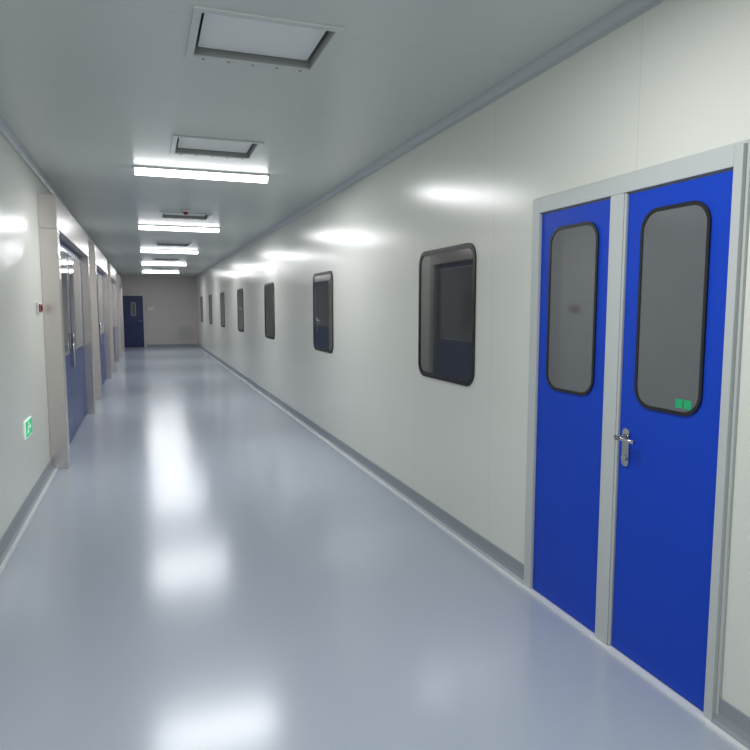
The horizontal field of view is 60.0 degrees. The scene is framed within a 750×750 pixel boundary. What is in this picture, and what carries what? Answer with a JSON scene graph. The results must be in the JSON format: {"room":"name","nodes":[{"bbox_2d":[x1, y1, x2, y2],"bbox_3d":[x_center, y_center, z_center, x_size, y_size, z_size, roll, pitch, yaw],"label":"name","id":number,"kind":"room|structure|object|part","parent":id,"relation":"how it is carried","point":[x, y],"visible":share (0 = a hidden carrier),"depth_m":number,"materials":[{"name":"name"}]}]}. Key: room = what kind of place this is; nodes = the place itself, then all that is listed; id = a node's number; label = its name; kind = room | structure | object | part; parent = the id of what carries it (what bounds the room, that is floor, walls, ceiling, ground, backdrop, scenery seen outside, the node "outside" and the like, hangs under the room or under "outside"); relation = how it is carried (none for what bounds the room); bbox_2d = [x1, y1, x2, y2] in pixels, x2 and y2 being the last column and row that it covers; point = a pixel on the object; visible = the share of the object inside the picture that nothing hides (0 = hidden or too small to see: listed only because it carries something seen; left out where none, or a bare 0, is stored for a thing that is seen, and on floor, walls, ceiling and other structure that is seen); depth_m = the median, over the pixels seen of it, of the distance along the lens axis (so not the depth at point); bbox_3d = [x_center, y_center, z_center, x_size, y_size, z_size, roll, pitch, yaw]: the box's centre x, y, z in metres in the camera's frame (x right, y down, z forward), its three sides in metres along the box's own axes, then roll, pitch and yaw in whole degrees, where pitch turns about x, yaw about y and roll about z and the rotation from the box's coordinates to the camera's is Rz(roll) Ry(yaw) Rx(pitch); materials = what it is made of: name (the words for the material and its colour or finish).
{"room":"cleanroom corridor","nodes":[
{"label":"cleanroom corridor","id":0,"kind":"room"},
{"bbox_2d":[0,133,107,539],"bbox_3d":[-4.570,-0.913,10.172,0.100,2.710,30.300,-2,6,-19],"label":"wall","id":1,"kind":"structure","parent":0,"point":[23,381],"depth_m":4.75,"materials":[{"name":"white paint"}]},
{"bbox_2d":[24,416,31,438],"bbox_3d":[-2.624,0.398,4.921,0.013,0.130,0.280,-2,6,-19],"label":"exit sign","id":2,"kind":"object","parent":1,"relation":"attached to","point":[28,423],"visible":1,"depth_m":4.88,"materials":[{"name":"green plastic"}]},
{"bbox_2d":[0,459,57,575],"bbox_3d":[-1.218,1.338,1.066,0.056,0.100,10.550,-2,6,-19],"label":"baseboard","id":3,"kind":"structure","parent":1,"relation":"attached to","point":[14,532],"depth_m":4.54,"materials":[{"name":"white"}]},
{"bbox_2d":[36,303,42,312],"bbox_3d":[-2.881,-0.577,5.593,0.038,0.090,0.200,-2,6,-19],"label":"button","id":4,"kind":"object","parent":1,"relation":"attached to","point":[39,306],"visible":1,"depth_m":5.51,"materials":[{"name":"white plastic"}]},
{"bbox_2d":[0,114,119,275],"bbox_3d":[-4.500,-2.233,10.061,0.048,0.060,30.300,-2,6,-19],"label":"trim","id":5,"kind":"structure","parent":1,"relation":"attached to","point":[6,131],"depth_m":5.55,"materials":[{"name":"silver metal"}]},
{"bbox_2d":[120,275,197,347],"bbox_3d":[-8.262,-2.432,24.908,2.970,2.710,0.100,-2,6,-19],"label":"wall","id":6,"kind":"structure","parent":0,"point":[174,299],"depth_m":24.94,"materials":[{"name":"white paint"}]},
{"bbox_2d":[123,296,143,346],"bbox_3d":[-9.123,-2.016,24.547,0.714,1.937,0.086,-2,6,-19],"label":"leaf","id":7,"kind":"object","parent":6,"relation":"attached to","point":[132,305],"visible":0.99,"depth_m":24.56,"materials":[{"name":"blue paint"}]},
{"bbox_2d":[123,294,145,346],"bbox_3d":[-9.130,-2.050,24.566,0.860,2.020,0.040,-2,6,-19],"label":"frame","id":8,"kind":"object","parent":6,"relation":"attached to","point":[143,295],"visible":0.51,"depth_m":24.64,"materials":[{"name":"metal"}]},
{"bbox_2d":[147,344,195,346],"bbox_3d":[-7.852,-1.142,25.127,1.820,0.100,0.012,-2,6,-19],"label":"baseboard","id":9,"kind":"structure","parent":6,"relation":"attached to","point":[152,345],"depth_m":25.11,"materials":[{"name":"grey metal"}]},
{"bbox_2d":[177,326,191,339],"bbox_3d":[-7.384,-1.631,25.238,0.550,0.550,0.020,-2,6,-19],"label":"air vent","id":10,"kind":"object","parent":6,"relation":"in","point":[186,334],"visible":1,"depth_m":25.24,"materials":[{"name":"metal"}]},
{"bbox_2d":[0,0,625,275],"bbox_3d":[-3.216,-2.434,10.494,2.970,0.250,30.500,-2,6,-19],"label":"ceiling","id":11,"kind":"structure","parent":0,"point":[93,90],"depth_m":3.75,"materials":[{"name":"grey paint"}]},
{"bbox_2d":[142,271,178,272],"bbox_3d":[-7.103,-3.411,21.541,1.180,0.070,0.120,-2,6,-19],"label":"ceiling lamp","id":12,"kind":"object","parent":11,"relation":"attached to","point":[142,271],"depth_m":21.49,"materials":[{"name":"white plastic"}]},
{"bbox_2d":[151,268,172,269],"bbox_3d":[-6.674,-3.395,20.378,0.644,0.164,0.574,-2,6,-19],"label":"air diffuser","id":13,"kind":"object","parent":11,"relation":"in","point":[151,268],"depth_m":20.54,"materials":[{"name":"white metal"}]},
{"bbox_2d":[141,262,186,265],"bbox_3d":[-5.725,-3.010,17.647,1.180,0.070,0.120,-2,6,-19],"label":"ceiling lamp","id":14,"kind":"object","parent":11,"relation":"attached to","point":[142,263],"depth_m":17.61,"materials":[{"name":"white plastic"}]},
{"bbox_2d":[153,258,179,260],"bbox_3d":[-5.280,-2.989,16.437,0.644,0.164,0.574,-2,6,-19],"label":"air diffuser","id":15,"kind":"object","parent":11,"relation":"in","point":[153,258],"depth_m":16.67,"materials":[{"name":"white metal"}]},
{"bbox_2d":[140,249,198,253],"bbox_3d":[-4.331,-2.604,13.706,1.180,0.070,0.120,-2,6,-19],"label":"ceiling lamp","id":16,"kind":"object","parent":11,"relation":"attached to","point":[141,250],"depth_m":13.65,"materials":[{"name":"white plastic"}]},
{"bbox_2d":[155,242,190,246],"bbox_3d":[-3.885,-2.583,12.496,0.644,0.164,0.574,-2,6,-19],"label":"air diffuser","id":17,"kind":"object","parent":11,"relation":"in","point":[157,243],"depth_m":12.67,"materials":[{"name":"white metal"}]},
{"bbox_2d":[138,224,219,232],"bbox_3d":[-2.936,-2.197,9.765,1.180,0.070,0.120,-2,6,-19],"label":"ceiling lamp","id":18,"kind":"object","parent":11,"relation":"attached to","point":[140,226],"depth_m":9.72,"materials":[{"name":"white plastic"}]},
{"bbox_2d":[181,209,190,214],"bbox_3d":[-2.365,-2.033,8.119,0.120,0.060,0.120,-2,6,-19],"label":"smoke detector","id":19,"kind":"object","parent":11,"relation":"attached to","point":[185,211],"visible":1,"depth_m":8.08,"materials":[{"name":"white plastic"}]},
{"bbox_2d":[160,211,212,219],"bbox_3d":[-2.514,-2.183,8.621,0.644,0.164,0.574,-2,6,-19],"label":"air diffuser","id":20,"kind":"object","parent":11,"relation":"in","point":[172,215],"depth_m":8.81,"materials":[{"name":"white metal"}]},
{"bbox_2d":[132,165,269,182],"bbox_3d":[-1.542,-1.791,5.824,1.180,0.070,0.120,-2,6,-19],"label":"ceiling lamp","id":21,"kind":"object","parent":11,"relation":"attached to","point":[137,169],"depth_m":5.77,"materials":[{"name":"white plastic"}]},
{"bbox_2d":[170,135,263,159],"bbox_3d":[-1.219,-1.806,4.962,0.644,0.164,0.574,-2,6,-19],"label":"air diffuser","id":22,"kind":"object","parent":11,"relation":"in","point":[181,144],"depth_m":5.08,"materials":[{"name":"white metal"}]},
{"bbox_2d":[186,5,345,73],"bbox_3d":[-0.524,-1.604,2.996,0.644,0.164,0.564,-2,6,-19],"label":"air diffuser","id":23,"kind":"object","parent":11,"relation":"in","point":[217,35],"depth_m":3.04,"materials":[{"name":"white metal"}]},
{"bbox_2d":[0,346,736,749],"bbox_3d":[-3.216,0.436,10.790,2.970,0.100,30.500,-2,6,-19],"label":"floor","id":24,"kind":"structure","parent":0,"point":[204,570],"depth_m":3.20,"materials":[{"name":"plastic"}]},
{"bbox_2d":[37,193,95,468],"bbox_3d":[-3.505,-0.537,7.550,0.150,2.500,3.500,-2,6,-19],"label":"surround","id":25,"kind":"object","parent":24,"relation":"on","point":[56,224],"visible":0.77,"depth_m":5.97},
{"bbox_2d":[60,241,74,444],"bbox_3d":[-3.271,-0.311,6.799,0.079,2.185,1.602,-2,6,-19],"label":"leaf","id":26,"kind":"object","parent":25,"relation":"attached to","point":[63,251],"visible":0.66,"depth_m":7.24,"materials":[{"name":"paint"}]},
{"bbox_2d":[66,246,86,433],"bbox_3d":[-3.805,-0.467,8.308,0.079,2.185,1.602,-2,6,-19],"label":"leaf","id":27,"kind":"object","parent":25,"relation":"attached to","point":[73,260],"visible":0.75,"depth_m":8.21,"materials":[{"name":"paint"}]},
{"bbox_2d":[88,244,111,399],"bbox_3d":[-5.115,-1.006,12.101,0.150,2.500,3.500,-2,6,-19],"label":"surround","id":28,"kind":"object","parent":24,"relation":"on","point":[97,261],"visible":0.59,"depth_m":10.57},
{"bbox_2d":[97,271,105,384],"bbox_3d":[-5.415,-0.936,12.859,0.079,2.185,1.602,-2,6,-19],"label":"leaf","id":29,"kind":"object","parent":28,"relation":"attached to","point":[99,275],"visible":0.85,"depth_m":12.85,"materials":[{"name":"paint"}]},
{"bbox_2d":[107,264,119,371],"bbox_3d":[-6.709,-1.470,16.605,0.150,2.500,3.300,-2,6,-19],"label":"surround","id":30,"kind":"object","parent":24,"relation":"on","point":[111,272],"visible":0.68,"depth_m":15.86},
{"bbox_2d":[111,282,115,360],"bbox_3d":[-6.992,-1.395,17.316,0.079,2.185,1.502,-2,6,-19],"label":"leaf","id":31,"kind":"object","parent":30,"relation":"attached to","point":[111,282],"visible":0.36,"depth_m":17.68,"materials":[{"name":"paint"}]},
{"bbox_2d":[116,274,124,356],"bbox_3d":[-8.319,-1.939,21.156,0.150,2.500,3.200,-2,6,-19],"label":"surround","id":32,"kind":"object","parent":24,"relation":"on","point":[119,279],"visible":0.73,"depth_m":21.84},
{"bbox_2d":[520,584,710,723],"bbox_3d":[1.008,1.192,2.920,0.050,0.010,1.236,-2,6,-19],"label":"threshold","id":33,"kind":"object","parent":24,"relation":"on","point":[695,711],"visible":0.71,"depth_m":2.74,"materials":[{"name":"white metal"}]},
{"bbox_2d":[196,0,749,716],"bbox_3d":[-1.862,-1.010,11.120,0.100,2.710,30.300,-2,6,-19],"label":"wall","id":34,"kind":"structure","parent":0,"point":[672,82],"depth_m":3.87,"materials":[{"name":"white paint"}]},
{"bbox_2d":[200,297,202,321],"bbox_3d":[-6.147,-2.331,23.056,0.010,0.890,0.860,-2,6,-19],"label":"window","id":35,"kind":"structure","parent":34,"relation":"in","point":[201,298],"depth_m":23.03,"materials":[{"name":"black glass"}]},
{"bbox_2d":[209,295,211,323],"bbox_3d":[-5.052,-2.012,19.960,0.010,0.890,0.860,-2,6,-19],"label":"window","id":36,"kind":"structure","parent":34,"relation":"in","point":[210,296],"depth_m":19.95,"materials":[{"name":"black glass"}]},
{"bbox_2d":[220,292,224,326],"bbox_3d":[-3.956,-1.693,16.863,0.010,0.890,0.860,-2,6,-19],"label":"window","id":37,"kind":"structure","parent":34,"relation":"in","point":[222,306],"depth_m":16.84,"materials":[{"name":"black glass"}]},
{"bbox_2d":[237,288,243,331],"bbox_3d":[-2.837,-1.367,13.701,0.010,0.890,0.860,-2,6,-19],"label":"window","id":38,"kind":"structure","parent":34,"relation":"in","point":[240,310],"depth_m":13.68,"materials":[{"name":"black glass"}]},
{"bbox_2d":[264,282,274,338],"bbox_3d":[-1.708,-1.038,10.511,0.010,0.890,0.860,-2,6,-19],"label":"window","id":39,"kind":"structure","parent":34,"relation":"in","point":[269,304],"depth_m":10.48,"materials":[{"name":"black glass"}]},
{"bbox_2d":[313,271,333,352],"bbox_3d":[-0.593,-0.713,7.358,0.010,0.890,0.860,-2,6,-19],"label":"window","id":40,"kind":"structure","parent":34,"relation":"in","point":[323,333],"depth_m":7.33,"materials":[{"name":"black"}]},
{"bbox_2d":[197,344,523,586],"bbox_3d":[-3.083,-0.044,14.469,0.056,0.100,23.392,-2,6,-19],"label":"baseboard","id":41,"kind":"structure","parent":34,"relation":"attached to","point":[504,563],"depth_m":4.92,"materials":[{"name":"white"}]},
{"bbox_2d":[195,0,664,277],"bbox_3d":[-1.932,-2.326,10.960,0.048,0.060,30.300,-2,6,-19],"label":"trim","id":42,"kind":"structure","parent":34,"relation":"attached to","point":[628,10],"depth_m":3.56,"materials":[{"name":"silver metal"}]},
{"bbox_2d":[418,243,476,385],"bbox_3d":[0.466,-0.405,4.365,0.010,0.890,0.860,-2,6,-19],"label":"window","id":43,"kind":"structure","parent":34,"relation":"in","point":[447,275],"depth_m":4.31,"materials":[{"name":"black"}]},
{"bbox_2d":[533,199,610,632],"bbox_3d":[0.926,0.189,3.103,0.016,1.939,0.512,-2,6,-19],"label":"leaf","id":44,"kind":"object","parent":34,"relation":"attached to","point":[569,426],"visible":0.76,"depth_m":3.10,"materials":[{"name":"blue paint"}]},
{"bbox_2d":[524,143,747,720],"bbox_3d":[1.018,0.187,2.820,0.030,2.030,1.236,-2,6,-19],"label":"frame","id":45,"kind":"object","parent":34,"relation":"attached to","point":[734,157],"visible":0.99,"depth_m":2.73,"materials":[{"name":"metal"}]},
{"bbox_2d":[534,139,749,713],"bbox_3d":[1.026,0.181,2.822,0.012,2.042,1.260,-2,6,-19],"label":"frame lip","id":46,"kind":"object","parent":45,"relation":"attached to","point":[747,188],"depth_m":2.24,"materials":[{"name":"grey metal"}]},
{"bbox_2d":[612,170,732,711],"bbox_3d":[1.131,0.249,2.522,0.016,1.939,0.510,-2,6,-19],"label":"leaf","id":47,"kind":"object","parent":34,"relation":"attached to","point":[666,494],"visible":0.75,"depth_m":2.51,"materials":[{"name":"blue paint"}]},
{"bbox_2d":[546,201,711,465],"bbox_3d":[0.992,-0.147,2.765,0.060,1.045,0.965,-2,6,-19],"label":"windows","id":48,"kind":"structure","parent":47,"relation":"attached to","point":[675,239],"depth_m":2.56,"materials":[{"name":"glass"},{"name":"black rubber"}]},
{"bbox_3d":[0.917,-0.306,3.042,0.008,0.785,0.364,-2,6,-19],"label":"passive vision panel","id":49,"kind":"part","parent":48,"relation":"part of","materials":[{"name":"black glass"}]},
{"bbox_3d":[1.039,0.307,2.676,0.060,0.160,0.120,-2,6,-19],"label":"lever handle","id":50,"kind":"part","parent":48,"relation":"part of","materials":[{"name":"silver metal"}]},
{"bbox_3d":[1.120,-0.247,2.468,0.008,0.785,0.341,-2,6,-19],"label":"active vision panel","id":51,"kind":"part","parent":48,"relation":"part of","materials":[{"name":"black glass"}]},
{"bbox_2d":[675,399,690,409],"bbox_3d":[1.148,0.109,2.422,0.001,0.034,0.075,-2,6,-19],"label":"sticker","id":52,"kind":"object","parent":48,"relation":"attached to","point":[679,402],"visible":1,"depth_m":2.42,"materials":[{"name":"green"}]},
{"bbox_2d":[705,698,749,749],"bbox_3d":[2.152,1.481,-0.326,0.056,0.100,5.672,-2,6,-19],"label":"baseboard","id":53,"kind":"structure","parent":34,"relation":"attached to","point":[732,725],"depth_m":2.26,"materials":[{"name":"white"}]}
]}

